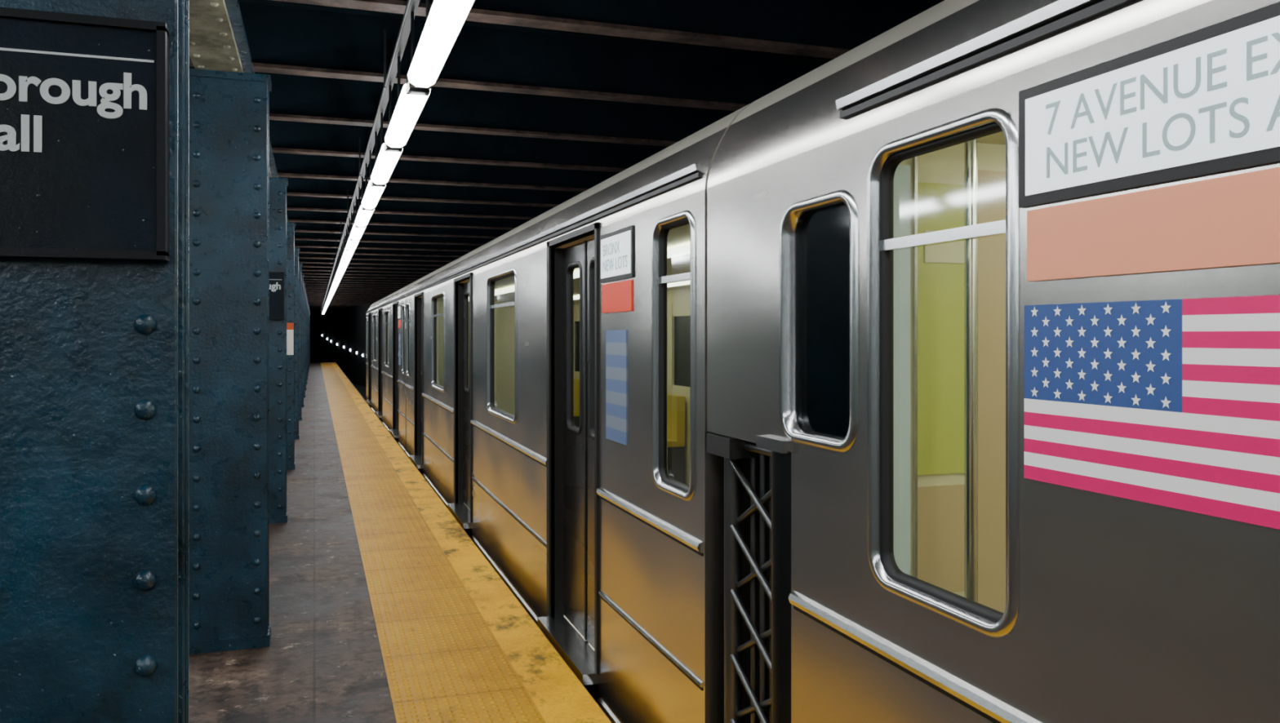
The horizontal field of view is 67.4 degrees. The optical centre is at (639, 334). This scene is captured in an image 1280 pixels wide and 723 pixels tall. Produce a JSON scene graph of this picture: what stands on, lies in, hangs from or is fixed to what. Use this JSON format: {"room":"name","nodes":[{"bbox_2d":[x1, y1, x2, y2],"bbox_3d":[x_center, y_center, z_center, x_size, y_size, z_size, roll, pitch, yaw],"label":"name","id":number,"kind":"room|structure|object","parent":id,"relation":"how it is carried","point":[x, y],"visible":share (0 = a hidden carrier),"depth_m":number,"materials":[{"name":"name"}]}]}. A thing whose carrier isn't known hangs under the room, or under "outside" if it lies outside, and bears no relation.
{"room":"metro station","nodes":[
{"label":"metro station","id":0,"kind":"room"},
{"bbox_2d":[189,0,288,222],"bbox_3d":[-8.623,-1.459,24.002,0.220,0.282,65.000,0,0,-19],"label":"girder","id":1,"kind":"object","parent":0,"point":[218,40],"depth_m":4.49,"materials":[{"name":"grey metal"}]},
{"bbox_2d":[189,362,395,722],"bbox_3d":[-9.839,2.175,23.590,5.720,1.150,65.000,0,0,-19],"label":"floor","id":2,"kind":"structure","parent":0,"point":[322,662],"depth_m":5.19,"materials":[{"name":"concrete"}]},
{"bbox_2d":[0,0,189,722],"bbox_3d":[-1.079,0.135,1.677,0.535,2.930,0.210,0,0,-19],"label":"steel column","id":3,"kind":"structure","parent":2,"relation":"on","point":[95,353],"depth_m":1.64,"materials":[{"name":"teal metal"}]},
{"bbox_2d":[0,6,168,261],"bbox_3d":[-1.036,-0.330,1.580,0.467,0.404,0.042,0,0,-19],"label":"station sign","id":4,"kind":"object","parent":3,"relation":"attached to","point":[84,99],"visible":1,"depth_m":1.60,"materials":[{"name":"metal"}]},
{"bbox_2d":[189,68,271,654],"bbox_3d":[-2.180,0.135,4.926,0.535,2.930,0.210,0,0,-19],"label":"steel column","id":5,"kind":"structure","parent":2,"relation":"on","point":[229,111],"depth_m":4.87,"materials":[{"name":"teal metal"}]},
{"bbox_2d":[269,177,288,524],"bbox_3d":[-3.282,0.135,8.174,0.535,2.930,0.210,0,0,-19],"label":"steel column","id":6,"kind":"structure","parent":2,"relation":"on","point":[278,513],"depth_m":8.15,"materials":[{"name":"teal metal"}]},
{"bbox_2d":[269,271,284,319],"bbox_3d":[-3.240,-0.330,8.076,0.467,0.404,0.042,0,0,-19],"label":"station sign","id":7,"kind":"object","parent":6,"relation":"attached to","point":[277,279],"visible":0.4,"depth_m":8.12,"materials":[{"name":"metal"}]},
{"bbox_2d":[286,222,295,469],"bbox_3d":[-4.384,0.135,11.422,0.535,2.930,0.210,0,0,-19],"label":"steel column","id":8,"kind":"structure","parent":2,"relation":"on","point":[291,464],"depth_m":11.41,"materials":[{"name":"teal metal"}]},
{"bbox_2d":[286,323,293,355],"bbox_3d":[-4.216,0.050,11.377,0.205,0.380,0.022,0,0,-19],"label":"poster","id":9,"kind":"object","parent":8,"relation":"attached to","point":[290,326],"visible":0.36,"depth_m":11.39,"materials":[{"name":"white paper"}]},
{"bbox_2d":[294,247,299,439],"bbox_3d":[-5.486,0.135,14.670,0.535,2.930,0.210,0,0,-19],"label":"steel column","id":10,"kind":"structure","parent":2,"relation":"on","point":[296,249],"depth_m":14.66,"materials":[{"name":"teal metal"}]},
{"bbox_2d":[298,263,302,420],"bbox_3d":[-6.588,0.135,17.919,0.535,2.930,0.210,0,0,-19],"label":"steel column","id":11,"kind":"structure","parent":2,"relation":"on","point":[300,264],"depth_m":17.91,"materials":[{"name":"teal metal"}]},
{"bbox_2d":[301,274,304,407],"bbox_3d":[-7.690,0.135,21.167,0.535,2.930,0.210,0,0,-19],"label":"steel column","id":12,"kind":"structure","parent":2,"relation":"on","point":[302,275],"depth_m":21.16,"materials":[{"name":"blue metal"}]},
{"bbox_2d":[303,282,305,397],"bbox_3d":[-8.791,0.135,24.415,0.535,2.930,0.210,0,0,-19],"label":"steel column","id":13,"kind":"structure","parent":2,"relation":"on","point":[304,282],"depth_m":24.41,"materials":[{"name":"blue metal"}]},
{"bbox_2d":[305,288,306,390],"bbox_3d":[-9.893,0.135,27.663,0.535,2.930,0.210,0,0,-19],"label":"steel column","id":14,"kind":"structure","parent":2,"relation":"on","point":[305,289],"depth_m":27.66,"materials":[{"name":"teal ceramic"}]},
{"bbox_2d":[306,293,306,384],"bbox_3d":[-10.995,0.135,30.911,0.535,2.930,0.210,0,0,-19],"label":"steel column","id":15,"kind":"structure","parent":2,"relation":"on","point":[306,293],"depth_m":30.91,"materials":[{"name":"blue metal"}]},
{"bbox_2d":[306,297,307,379],"bbox_3d":[-12.097,0.135,34.160,0.535,2.930,0.210,0,0,-19],"label":"steel column","id":16,"kind":"structure","parent":2,"relation":"on","point":[307,297],"depth_m":34.16,"materials":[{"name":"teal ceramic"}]},
{"bbox_2d":[307,300,308,375],"bbox_3d":[-13.199,0.135,37.408,0.535,2.930,0.210,0,0,-19],"label":"steel column","id":17,"kind":"structure","parent":2,"relation":"on","point":[308,300],"depth_m":37.41,"materials":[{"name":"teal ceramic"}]},
{"bbox_2d":[308,305,309,369],"bbox_3d":[-15.403,0.135,43.904,0.535,2.930,0.210,0,0,-19],"label":"steel column","id":18,"kind":"structure","parent":2,"relation":"on","point":[308,305],"depth_m":43.90,"materials":[{"name":"blue metal"}]},
{"bbox_2d":[309,309,310,364],"bbox_3d":[-17.606,0.135,50.401,0.535,2.930,0.210,0,0,-19],"label":"steel column","id":19,"kind":"structure","parent":2,"relation":"on","point":[309,309],"depth_m":50.55,"materials":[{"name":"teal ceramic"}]},
{"bbox_2d":[320,362,546,722],"bbox_3d":[-7.614,1.656,24.344,0.580,0.128,65.000,0,0,-19],"label":"strip","id":20,"kind":"object","parent":2,"relation":"on","point":[443,663],"visible":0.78,"depth_m":5.53,"materials":[{"name":"yellow tile"}]},
{"bbox_2d":[331,362,611,722],"bbox_3d":[-7.212,1.658,24.481,0.270,0.124,65.000,0,0,-19],"label":"platform edge","id":21,"kind":"object","parent":2,"relation":"on","point":[559,696],"visible":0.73,"depth_m":5.56,"materials":[{"name":"yellow concrete"}]},
{"bbox_2d":[310,315,311,362],"bbox_3d":[-25.519,0.350,68.535,5.100,4.900,30.200,0,0,-19],"label":"wall","id":22,"kind":"structure","parent":0,"point":[310,316],"depth_m":83.23,"materials":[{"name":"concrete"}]},
{"bbox_2d":[311,302,375,386],"bbox_3d":[-10.832,0.350,39.092,5.200,4.900,95.000,0,0,-19],"label":"tunnel","id":23,"kind":"structure","parent":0,"point":[345,326],"depth_m":57.01,"materials":[{"name":"concrete"}]},
{"bbox_2d":[321,334,363,356],"bbox_3d":[-18.745,0.575,59.465,0.302,1.211,18.570,0,0,-25],"label":"lights","id":24,"kind":"object","parent":23,"relation":"attached to","point":[322,335],"visible":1,"depth_m":55.78,"materials":[{"name":"white"}]},
{"bbox_2d":[352,383,366,399],"bbox_3d":[-10.254,2.825,39.288,3.580,0.150,95.000,0,0,-19],"label":"track bed","id":25,"kind":"object","parent":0,"point":[362,389],"depth_m":47.99,"materials":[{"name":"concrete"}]},
{"bbox_3d":[-6.079,2.655,25.921,1.580,0.190,67.000,0,0,-19],"label":"railway track","id":26,"kind":"object","parent":25,"relation":"on","visible":0},
{"bbox_2d":[365,279,418,452],"bbox_3d":[-4.086,0.785,19.866,2.635,3.550,11.310,0,0,-19],"label":"car","id":27,"kind":"object","parent":26,"relation":"on","point":[386,318],"visible":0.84,"depth_m":17.25,"materials":[{"name":"silver metal"}]},
{"bbox_2d":[404,102,769,722],"bbox_3d":[-0.417,0.785,9.051,2.635,3.550,11.310,0,0,-19],"label":"car","id":28,"kind":"object","parent":26,"relation":"on","point":[556,384],"visible":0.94,"depth_m":4.55,"materials":[{"name":"silver metal"}]},
{"bbox_2d":[706,0,1279,722],"bbox_3d":[3.242,0.785,-1.736,2.635,3.550,11.430,0,0,-19],"label":"car","id":29,"kind":"object","parent":26,"relation":"on","point":[999,280],"visible":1,"depth_m":1.82,"materials":[{"name":"silver metal"}]},
{"bbox_2d":[706,432,791,722],"bbox_3d":[0.370,1.050,3.000,0.132,1.500,0.595,0,0,-19],"label":"safety gate","id":30,"kind":"object","parent":29,"relation":"attached to","point":[733,450],"visible":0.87,"depth_m":3.06,"materials":[{"name":"black metal"}]},
{"bbox_2d":[320,0,411,311],"bbox_3d":[-7.860,-1.444,24.261,0.012,0.307,65.000,0,0,-19],"label":"conduit","id":31,"kind":"object","parent":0,"point":[385,78],"depth_m":5.39,"materials":[{"name":"black metal"}]},
{"bbox_2d":[189,0,944,315],"bbox_3d":[-12.733,-1.810,37.692,9.300,0.420,91.950,0,0,-19],"label":"ceiling","id":32,"kind":"structure","parent":0,"point":[533,105],"depth_m":7.12,"materials":[{"name":"black metal"}]},
{"bbox_2d":[336,270,345,276],"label":"fluorescent light","id":33,"kind":"object","parent":32,"relation":"hanging from","point":[340,273],"depth_m":17.26,"materials":[{"name":"white plastic"}]},
{"bbox_2d":[336,270,345,276],"bbox_3d":[-5.420,-1.131,17.380,0.124,0.073,1.260,0,0,-19],"label":"diffuser","id":34,"kind":"object","parent":33,"relation":"attached to","point":[339,273],"depth_m":17.27,"materials":[{"name":"white plastic"}]},
{"bbox_2d":[342,238,343,256],"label":"fluorescent light","id":35,"kind":"object","parent":32,"relation":"hanging from","point":[343,238],"depth_m":15.63,"materials":[{"name":"white metal"}]},
{"bbox_2d":[337,263,347,271],"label":"fluorescent light","id":36,"kind":"object","parent":32,"relation":"hanging from","point":[341,268],"depth_m":15.94,"materials":[{"name":"white plastic"}]},
{"bbox_2d":[337,263,347,271],"bbox_3d":[-4.955,-1.131,16.007,0.124,0.073,1.260,0,0,-19],"label":"diffuser","id":37,"kind":"object","parent":36,"relation":"attached to","point":[341,268],"depth_m":15.96,"materials":[{"name":"white plastic"}]},
{"bbox_2d":[340,256,350,266],"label":"fluorescent light","id":38,"kind":"object","parent":32,"relation":"hanging from","point":[344,262],"depth_m":14.53,"materials":[{"name":"white"}]},
{"bbox_2d":[340,256,350,266],"bbox_3d":[-4.489,-1.131,14.634,0.124,0.073,1.260,0,0,-19],"label":"diffuser","id":39,"kind":"object","parent":38,"relation":"attached to","point":[344,262],"depth_m":14.53,"materials":[{"name":"white plastic"}]},
{"bbox_2d":[344,229,346,249],"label":"fluorescent light","id":40,"kind":"object","parent":32,"relation":"hanging from","point":[346,229],"depth_m":14.63,"materials":[{"name":"white"}]},
{"bbox_2d":[346,217,350,242],"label":"fluorescent light","id":41,"kind":"object","parent":32,"relation":"hanging from","point":[349,218],"depth_m":13.63,"materials":[{"name":"white"}]},
{"bbox_2d":[342,247,354,258],"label":"fluorescent light","id":42,"kind":"object","parent":32,"relation":"hanging from","point":[347,254],"depth_m":13.14,"materials":[{"name":"white plastic"}]},
{"bbox_2d":[342,247,354,258],"bbox_3d":[-4.023,-1.131,13.261,0.124,0.073,1.260,0,0,-19],"label":"diffuser","id":43,"kind":"object","parent":42,"relation":"attached to","point":[347,254],"depth_m":13.19,"materials":[{"name":"white plastic"}]},
{"bbox_2d":[351,204,354,231],"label":"fluorescent light","id":44,"kind":"object","parent":32,"relation":"hanging from","point":[353,204],"depth_m":11.51,"materials":[{"name":"white metal"}]},
{"bbox_2d":[346,236,359,250],"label":"fluorescent light","id":45,"kind":"object","parent":32,"relation":"hanging from","point":[351,245],"depth_m":11.75,"materials":[{"name":"white"}]},
{"bbox_2d":[346,236,359,250],"bbox_3d":[-3.557,-1.131,11.887,0.124,0.073,1.260,0,0,-19],"label":"diffuser","id":46,"kind":"object","parent":45,"relation":"attached to","point":[351,245],"depth_m":11.79,"materials":[{"name":"white plastic"}]},
{"bbox_2d":[355,186,359,217],"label":"fluorescent light","id":47,"kind":"object","parent":32,"relation":"hanging from","point":[358,187],"depth_m":10.14,"materials":[{"name":"white"}]},
{"bbox_2d":[350,223,365,239],"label":"fluorescent light","id":48,"kind":"object","parent":32,"relation":"hanging from","point":[357,233],"depth_m":10.38,"materials":[{"name":"white"}]},
{"bbox_2d":[350,223,365,239],"bbox_3d":[-3.091,-1.131,10.514,0.124,0.073,1.260,0,0,-19],"label":"diffuser","id":49,"kind":"object","parent":48,"relation":"attached to","point":[356,233],"depth_m":10.42,"materials":[{"name":"white plastic"}]},
{"bbox_2d":[355,204,374,226],"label":"fluorescent light","id":50,"kind":"object","parent":32,"relation":"hanging from","point":[362,217],"depth_m":8.99,"materials":[{"name":"white plastic"}]},
{"bbox_2d":[355,204,374,226],"bbox_3d":[-2.626,-1.131,9.141,0.124,0.073,1.260,0,0,-19],"label":"diffuser","id":51,"kind":"object","parent":50,"relation":"attached to","point":[362,218],"depth_m":9.03,"materials":[{"name":"white plastic"}]},
{"bbox_2d":[322,0,420,307],"bbox_3d":[-7.766,-1.583,24.293,0.040,0.029,65.000,0,0,-19],"label":"support rail","id":52,"kind":"object","parent":32,"relation":"attached to","point":[414,4],"visible":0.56,"depth_m":6.13,"materials":[{"name":"black metal"}]},
{"bbox_2d":[330,271,336,292],"bbox_3d":[-7.740,-1.330,24.219,0.124,0.470,1.437,0,0,-19],"label":"fluorescent light","id":53,"kind":"object","parent":52,"relation":"hanging from","point":[331,291],"visible":0.59,"depth_m":24.02,"materials":[{"name":"white plastic"}]},
{"bbox_2d":[331,267,337,289],"bbox_3d":[-7.274,-1.330,22.846,0.124,0.470,1.437,0,0,-19],"label":"fluorescent light","id":54,"kind":"object","parent":52,"relation":"hanging from","point":[332,287],"visible":0.49,"depth_m":22.50,"materials":[{"name":"white plastic"}]},
{"bbox_2d":[332,263,338,287],"bbox_3d":[-6.809,-1.330,21.473,0.124,0.470,1.437,0,0,-19],"label":"fluorescent light","id":55,"kind":"object","parent":52,"relation":"hanging from","point":[333,284],"visible":0.58,"depth_m":21.49,"materials":[{"name":"white"}]},
{"bbox_2d":[333,258,340,284],"bbox_3d":[-6.343,-1.330,20.099,0.124,0.470,1.437,0,0,-19],"label":"fluorescent light","id":56,"kind":"object","parent":52,"relation":"hanging from","point":[335,282],"visible":0.56,"depth_m":20.00,"materials":[{"name":"white plastic"}]},
{"bbox_2d":[333,279,340,284],"bbox_3d":[-6.352,-1.131,20.126,0.124,0.073,1.260,0,0,-19],"label":"diffuser","id":57,"kind":"object","parent":56,"relation":"attached to","point":[335,282],"depth_m":20.06,"materials":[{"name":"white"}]},
{"bbox_2d":[334,253,342,280],"bbox_3d":[-5.877,-1.330,18.726,0.124,0.470,1.437,0,0,-19],"label":"fluorescent light","id":58,"kind":"object","parent":52,"relation":"hanging from","point":[336,277],"visible":0.62,"depth_m":18.59,"materials":[{"name":"white plastic"}]},
{"bbox_2d":[334,274,342,280],"bbox_3d":[-5.886,-1.131,18.753,0.124,0.073,1.260,0,0,-19],"label":"diffuser","id":59,"kind":"object","parent":58,"relation":"attached to","point":[337,277],"depth_m":18.63,"materials":[{"name":"white plastic"}]},
{"bbox_2d":[339,246,342,263],"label":"fluorescent light","id":60,"kind":"object","parent":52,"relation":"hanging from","point":[340,251],"depth_m":17.01,"materials":[{"name":"white"}]},
{"bbox_2d":[361,163,367,201],"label":"fluorescent light","id":61,"kind":"object","parent":52,"relation":"hanging from","point":[366,163],"depth_m":8.77,"materials":[{"name":"white"}]},
{"bbox_2d":[361,131,386,208],"bbox_3d":[-2.151,-1.330,7.741,0.124,0.470,1.437,0,0,-19],"label":"fluorescent light","id":62,"kind":"object","parent":52,"relation":"hanging from","point":[373,193],"visible":0.66,"depth_m":7.55,"materials":[{"name":"white"}]},
{"bbox_2d":[361,179,386,208],"bbox_3d":[-2.160,-1.131,7.768,0.124,0.073,1.260,0,0,-19],"label":"diffuser","id":63,"kind":"object","parent":62,"relation":"attached to","point":[372,194],"depth_m":7.65,"materials":[{"name":"white plastic"}]},
{"bbox_2d":[370,84,403,184],"bbox_3d":[-1.685,-1.330,6.368,0.124,0.470,1.437,0,0,-19],"label":"fluorescent light","id":64,"kind":"object","parent":52,"relation":"hanging from","point":[388,157],"visible":0.73,"depth_m":6.20,"materials":[{"name":"white plastic"}]},
{"bbox_2d":[370,143,403,184],"bbox_3d":[-1.694,-1.131,6.395,0.124,0.073,1.260,0,0,-19],"label":"diffuser","id":65,"kind":"object","parent":64,"relation":"attached to","point":[386,162],"depth_m":6.28,"materials":[{"name":"white plastic"}]},
{"bbox_2d":[384,11,431,148],"bbox_3d":[-1.219,-1.330,4.995,0.124,0.470,1.437,0,0,-19],"label":"fluorescent light","id":66,"kind":"object","parent":52,"relation":"hanging from","point":[411,101],"visible":0.73,"depth_m":4.81,"materials":[{"name":"white plastic"}]},
{"bbox_2d":[384,83,431,147],"bbox_3d":[-1.228,-1.131,5.022,0.124,0.073,1.260,0,0,-19],"label":"diffuser","id":67,"kind":"object","parent":66,"relation":"attached to","point":[409,107],"depth_m":4.88,"materials":[{"name":"white plastic"}]},
{"bbox_2d":[407,0,474,88],"bbox_3d":[-0.753,-1.330,3.622,0.124,0.470,1.437,0,0,-19],"label":"fluorescent light","id":68,"kind":"object","parent":52,"relation":"hanging from","point":[445,20],"visible":1,"depth_m":3.60,"materials":[{"name":"white plastic"}]}
]}

